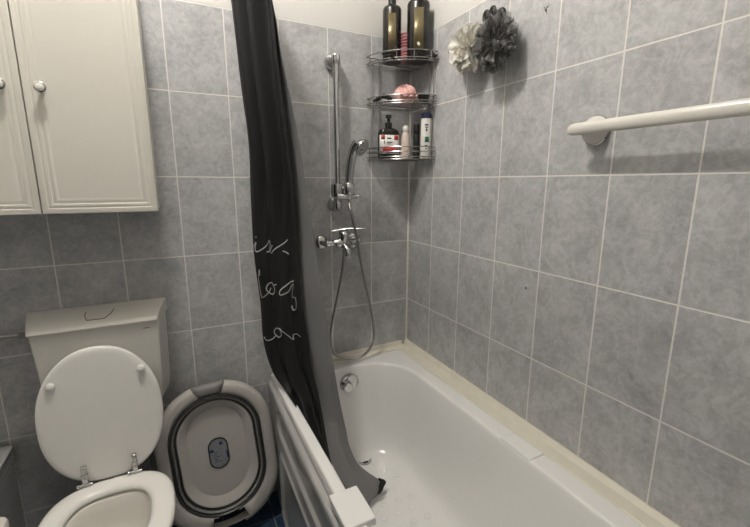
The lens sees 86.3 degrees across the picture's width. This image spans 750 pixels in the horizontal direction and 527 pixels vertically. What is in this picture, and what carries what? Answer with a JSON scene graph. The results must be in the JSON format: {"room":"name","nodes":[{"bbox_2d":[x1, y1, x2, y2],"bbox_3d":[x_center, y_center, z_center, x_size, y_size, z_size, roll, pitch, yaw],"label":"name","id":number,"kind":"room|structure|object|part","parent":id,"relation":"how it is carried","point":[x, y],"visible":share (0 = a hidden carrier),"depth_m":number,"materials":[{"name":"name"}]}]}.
{"room":"bathroom","nodes":[
{"label":"bathroom","id":0,"kind":"room"},
{"bbox_2d":[0,0,409,526],"bbox_3d":[-0.729,-0.371,1.522,2.150,2.980,0.100,-6,13,-26],"label":"wall","id":1,"kind":"structure","parent":0,"point":[195,252],"depth_m":1.55,"materials":[{"name":"tile"}]},
{"bbox_2d":[0,0,159,214],"bbox_3d":[-0.988,-0.539,1.138,0.588,0.779,0.275,-6,13,-26],"label":"upper cabinet","id":2,"kind":"object","parent":1,"relation":"attached to","point":[76,136],"visible":1,"depth_m":1.11,"materials":[{"name":"beige paint"}]},
{"bbox_3d":[-1.072,-0.508,0.986,0.298,0.779,0.020,-6,13,-26],"label":"door","id":3,"kind":"part","parent":2,"relation":"part of","materials":[{"name":"beige paint"}]},
{"bbox_3d":[-0.889,-0.468,1.063,0.028,0.028,0.024,-6,13,-26],"label":"knob","id":4,"kind":"part","parent":2,"relation":"part of","materials":[{"name":"silver metal"}]},
{"bbox_2d":[274,340,402,375],"bbox_3d":[-0.151,0.445,1.907,0.662,0.034,0.037,-6,13,-26],"label":"trim","id":5,"kind":"structure","parent":1,"relation":"attached to","point":[392,346],"depth_m":1.98,"materials":[{"name":"beige plastic"}]},
{"bbox_2d":[315,227,365,256],"bbox_3d":[-0.140,-0.099,1.751,0.222,0.122,0.126,-6,13,-26],"label":"shower mixer","id":6,"kind":"object","parent":1,"relation":"attached to","point":[346,240],"visible":0.99,"depth_m":1.73,"materials":[{"name":"silver metal"}]},
{"bbox_3d":[-0.124,-0.063,1.730,0.032,0.060,0.058,-8,14,-35],"label":"spout","id":7,"kind":"part","parent":6,"relation":"part of","materials":[{"name":"silver metal"}]},
{"bbox_3d":[-0.115,-0.145,1.731,0.150,0.024,0.022,0,11,1],"label":"lever","id":8,"kind":"part","parent":6,"relation":"part of","materials":[{"name":"silver metal"}]},
{"bbox_2d":[329,199,375,359],"bbox_3d":[-0.091,0.089,1.792,0.236,0.752,0.060,-6,13,-26],"label":"shower hose","id":9,"kind":"object","parent":6,"relation":"attached to","point":[349,200],"visible":0.98,"depth_m":1.79,"materials":[{"name":"metal"}]},
{"bbox_2d":[324,52,360,211],"bbox_3d":[-0.132,-0.538,1.673,0.120,0.644,0.113,-6,13,-26],"label":"slide bar","id":10,"kind":"object","parent":1,"relation":"attached to","point":[339,191],"visible":1,"depth_m":1.67,"materials":[{"name":"silver metal"}]},
{"bbox_3d":[-0.110,-0.284,1.697,0.106,0.025,0.024,-4,12,-21],"label":"slider lever","id":11,"kind":"part","parent":10,"relation":"part of","materials":[{"name":"silver metal"}]},
{"bbox_2d":[345,139,368,198],"bbox_3d":[-0.078,-0.388,1.653,0.104,0.242,0.070,2,12,11],"label":"handset","id":12,"kind":"object","parent":10,"relation":"attached to","point":[359,147],"visible":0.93,"depth_m":1.64,"materials":[{"name":"silver metal"}]},
{"bbox_2d":[366,49,437,161],"bbox_3d":[0.109,-0.662,1.710,0.228,0.431,0.214,-6,13,-26],"label":"caddy","id":13,"kind":"object","parent":1,"relation":"attached to","point":[414,56],"visible":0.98,"depth_m":1.69,"materials":[{"name":"silver metal"}]},
{"bbox_2d":[373,94,392,103],"bbox_3d":[0.033,-0.702,1.705,0.087,0.042,0.018,2,12,11],"label":"hair clip","id":14,"kind":"object","parent":13,"relation":"on","point":[387,97],"visible":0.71,"depth_m":1.70,"materials":[{"name":"black plastic"}]},
{"bbox_2d":[378,115,398,158],"bbox_3d":[0.059,-0.547,1.730,0.093,0.184,0.064,-6,13,-26],"label":"pump bottle","id":15,"kind":"object","parent":13,"relation":"on","point":[387,136],"visible":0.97,"depth_m":1.71,"materials":[{"name":"black plastic"}]},
{"bbox_2d":[382,146,397,152],"bbox_3d":[0.066,-0.489,1.717,0.070,0.024,0.004,-3,12,-15],"label":"print","id":16,"kind":"object","parent":15,"relation":"attached to","point":[385,148],"depth_m":1.72},
{"bbox_2d":[382,51,398,60],"bbox_3d":[0.070,-0.833,1.609,0.040,0.012,0.100,7,13,31],"label":"razor","id":17,"kind":"object","parent":13,"relation":"on","point":[390,54],"visible":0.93,"depth_m":1.57,"materials":[{"name":"black plastic"}]},
{"bbox_2d":[383,0,401,65],"bbox_3d":[0.071,-0.980,1.651,0.077,0.286,0.078,-6,13,-26],"label":"pump bottle","id":18,"kind":"object","parent":13,"relation":"on","point":[392,13],"visible":0.94,"depth_m":1.63,"materials":[{"name":"black plastic"}]},
{"bbox_3d":[0.069,-0.937,1.623,0.032,0.146,0.004,0,11,2],"label":"label panel","id":19,"kind":"part","parent":18,"relation":"part of","materials":[{"name":"gold metal"}]},
{"bbox_2d":[401,32,406,63],"bbox_3d":[0.125,-0.894,1.663,0.040,0.118,0.040,-6,13,-26],"label":"tie","id":20,"kind":"object","parent":13,"relation":"on","point":[403,37],"visible":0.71,"depth_m":1.65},
{"bbox_2d":[400,125,409,157],"bbox_3d":[0.133,-0.529,1.748,0.045,0.142,0.045,-6,13,-26],"label":"lotion bottle","id":21,"kind":"object","parent":13,"relation":"on","point":[405,139],"visible":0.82,"depth_m":1.73,"materials":[{"name":"white plastic"}]},
{"bbox_2d":[394,84,418,105],"bbox_3d":[0.135,-0.718,1.704,0.100,0.087,0.102,-6,13,-26],"label":"sponge","id":22,"kind":"object","parent":13,"relation":"on","point":[405,88],"visible":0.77,"depth_m":1.68,"materials":[{"name":"plastic"}]},
{"bbox_2d":[413,124,419,157],"bbox_3d":[0.180,-0.531,1.742,0.029,0.148,0.029,-6,13,-26],"label":"tube","id":23,"kind":"object","parent":13,"relation":"on","point":[416,128],"visible":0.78,"depth_m":1.73,"materials":[{"name":"black plastic"}]},
{"bbox_2d":[406,0,429,65],"bbox_3d":[0.177,-0.984,1.635,0.092,0.300,0.093,-6,13,-26],"label":"pump bottle","id":24,"kind":"object","parent":13,"relation":"on","point":[418,11],"visible":0.96,"depth_m":1.61,"materials":[{"name":"black plastic"}]},
{"bbox_3d":[0.175,-0.939,1.599,0.038,0.155,0.005,0,11,2],"label":"label panel","id":25,"kind":"part","parent":24,"relation":"part of","materials":[{"name":"gold metal"}]},
{"bbox_2d":[417,94,429,103],"bbox_3d":[0.204,-0.690,1.684,0.054,0.033,0.054,-6,13,-26],"label":"bowl","id":26,"kind":"object","parent":13,"relation":"on","point":[425,97],"visible":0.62,"depth_m":1.67,"materials":[{"name":"black plastic"}]},
{"bbox_2d":[420,112,431,157],"bbox_3d":[0.219,-0.547,1.715,0.049,0.190,0.042,-6,13,-26],"label":"bottle","id":27,"kind":"object","parent":13,"relation":"on","point":[426,117],"visible":0.88,"depth_m":1.70,"materials":[{"name":"white plastic"}]},
{"bbox_2d":[405,65,411,338],"bbox_3d":[0.163,-0.285,1.939,0.008,1.448,0.008,-6,13,-26],"label":"trim","id":28,"kind":"structure","parent":1,"relation":"attached to","point":[410,65],"depth_m":1.95,"materials":[{"name":"plastic"}]},
{"bbox_3d":[0.016,-0.927,0.392,0.025,0.025,2.350,-6,13,-26],"label":"curtain rod","id":29,"kind":"object","parent":1,"relation":"attached to","visible":0},
{"bbox_2d":[231,0,385,506],"bbox_3d":[-0.251,-0.106,1.428,0.575,2.064,0.190,4,12,17],"label":"shower curtain","id":30,"kind":"object","parent":29,"relation":"hanging from","point":[296,338],"visible":0.91,"depth_m":1.51,"materials":[{"name":"black fabric"}]},
{"bbox_2d":[172,491,284,526],"bbox_3d":[-0.157,1.343,0.821,2.050,0.100,2.450,-6,13,-26],"label":"floor","id":31,"kind":"structure","parent":0,"point":[270,514],"depth_m":1.74,"materials":[{"name":"tile"}]},
{"bbox_2d":[0,517,9,526],"bbox_3d":[-1.071,0.988,1.021,0.220,0.514,0.254,-6,13,-26],"label":"storage box","id":32,"kind":"object","parent":31,"relation":"on","point":[4,522],"visible":1,"depth_m":1.10,"materials":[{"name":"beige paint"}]},
{"bbox_2d":[0,445,23,526],"bbox_3d":[-1.310,0.913,1.302,0.236,0.545,0.182,-6,13,-26],"label":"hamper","id":33,"kind":"object","parent":31,"relation":"on","point":[10,505],"visible":0.96,"depth_m":1.33,"materials":[{"name":"grey plastic"}]},
{"bbox_3d":[-1.310,0.654,1.250,0.236,0.016,0.182,-6,13,-26],"label":"lid","id":34,"kind":"part","parent":33,"relation":"part of","materials":[{"name":"white plastic"}]},
{"bbox_2d":[25,297,175,526],"bbox_3d":[-0.842,0.693,1.256,0.417,1.001,0.638,-6,13,-26],"label":"toilet","id":35,"kind":"object","parent":31,"relation":"on","point":[103,370],"visible":1,"depth_m":1.33,"materials":[{"name":"ceramic"}]},
{"bbox_2d":[0,332,25,338],"bbox_3d":[-1.351,0.252,1.232,0.473,0.024,0.028,-5,12,-23],"label":"supply pipe","id":36,"kind":"object","parent":35,"relation":"attached to","point":[20,335],"visible":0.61,"depth_m":1.30,"materials":[{"name":"metal"}]},
{"bbox_3d":[-0.951,0.181,1.375,0.417,0.046,0.149,-6,13,-26],"label":"cistern lid","id":37,"kind":"part","parent":35,"relation":"part of","materials":[{"name":"ceramic"}]},
{"bbox_3d":[-0.916,0.505,1.347,0.356,0.473,0.035,-6,13,-26],"label":"lid","id":38,"kind":"part","parent":35,"relation":"part of","materials":[{"name":"paint"}]},
{"bbox_3d":[-0.799,0.787,1.189,0.371,0.026,0.451,-6,13,-26],"label":"seat","id":39,"kind":"part","parent":35,"relation":"part of","materials":[{"name":"paint"}]},
{"bbox_3d":[-0.811,0.997,1.259,0.352,0.403,0.472,-6,13,-26],"label":"bowl","id":40,"kind":"part","parent":35,"relation":"part of","materials":[{"name":"ceramic"}]},
{"bbox_2d":[154,379,277,526],"bbox_3d":[-0.625,0.774,1.609,0.449,0.608,0.135,-6,13,-26],"label":"tub","id":41,"kind":"object","parent":31,"relation":"on","point":[216,448],"visible":0.97,"depth_m":1.61,"materials":[{"name":"beige plastic"}]},
{"bbox_2d":[268,350,642,526],"bbox_3d":[0.194,0.889,1.281,0.730,0.610,1.596,-6,13,-26],"label":"bathtub","id":42,"kind":"object","parent":31,"relation":"on","point":[442,460],"visible":0.86,"depth_m":1.49,"materials":[{"name":"white ceramic"}]},
{"bbox_3d":[-0.118,0.940,1.132,0.034,0.569,1.590,-6,13,-26],"label":"panel","id":43,"kind":"part","parent":42,"relation":"part of","materials":[{"name":"grey plastic"}]},
{"bbox_3d":[-0.122,0.563,1.824,0.044,0.046,0.024,-6,13,-26],"label":"overflow knob","id":44,"kind":"part","parent":42,"relation":"part of","materials":[{"name":"silver metal"}]},
{"bbox_2d":[407,0,749,526],"bbox_3d":[0.738,-0.244,0.903,0.100,2.980,2.350,-6,13,-26],"label":"wall","id":45,"kind":"structure","parent":0,"point":[626,344],"depth_m":1.08,"materials":[{"name":"tile"}]},
{"bbox_2d":[448,22,479,74],"bbox_3d":[0.322,-0.747,1.392,0.116,0.170,0.170,-6,13,-26],"label":"bath pouf","id":46,"kind":"object","parent":45,"relation":"attached to","point":[461,48],"visible":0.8,"depth_m":1.37,"materials":[{"name":"white"}]},
{"bbox_2d":[482,5,505,22],"bbox_3d":[0.392,-0.822,1.325,0.044,0.045,0.073,-6,13,-26],"label":"wall hook","id":47,"kind":"object","parent":45,"relation":"attached to","point":[493,9],"visible":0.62,"depth_m":1.31,"materials":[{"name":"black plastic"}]},
{"bbox_2d":[472,9,518,73],"bbox_3d":[0.382,-0.702,1.269,0.124,0.182,0.159,-6,13,-26],"label":"bath pouf","id":48,"kind":"object","parent":47,"relation":"hanging from","point":[495,40],"visible":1,"depth_m":1.24,"materials":[{"name":"grey"}]},
{"bbox_2d":[399,339,679,526],"bbox_3d":[0.495,0.553,1.368,0.067,0.038,1.600,-6,13,-26],"label":"trim","id":49,"kind":"structure","parent":45,"relation":"attached to","point":[617,495],"depth_m":1.27,"materials":[{"name":"beige plastic"}]},
{"bbox_2d":[567,98,749,145],"bbox_3d":[0.708,-0.290,0.748,0.082,0.078,0.759,-6,13,-26],"label":"towel rail","id":50,"kind":"object","parent":45,"relation":"attached to","point":[597,128],"visible":1,"depth_m":0.86,"materials":[{"name":"plastic"}]}
]}

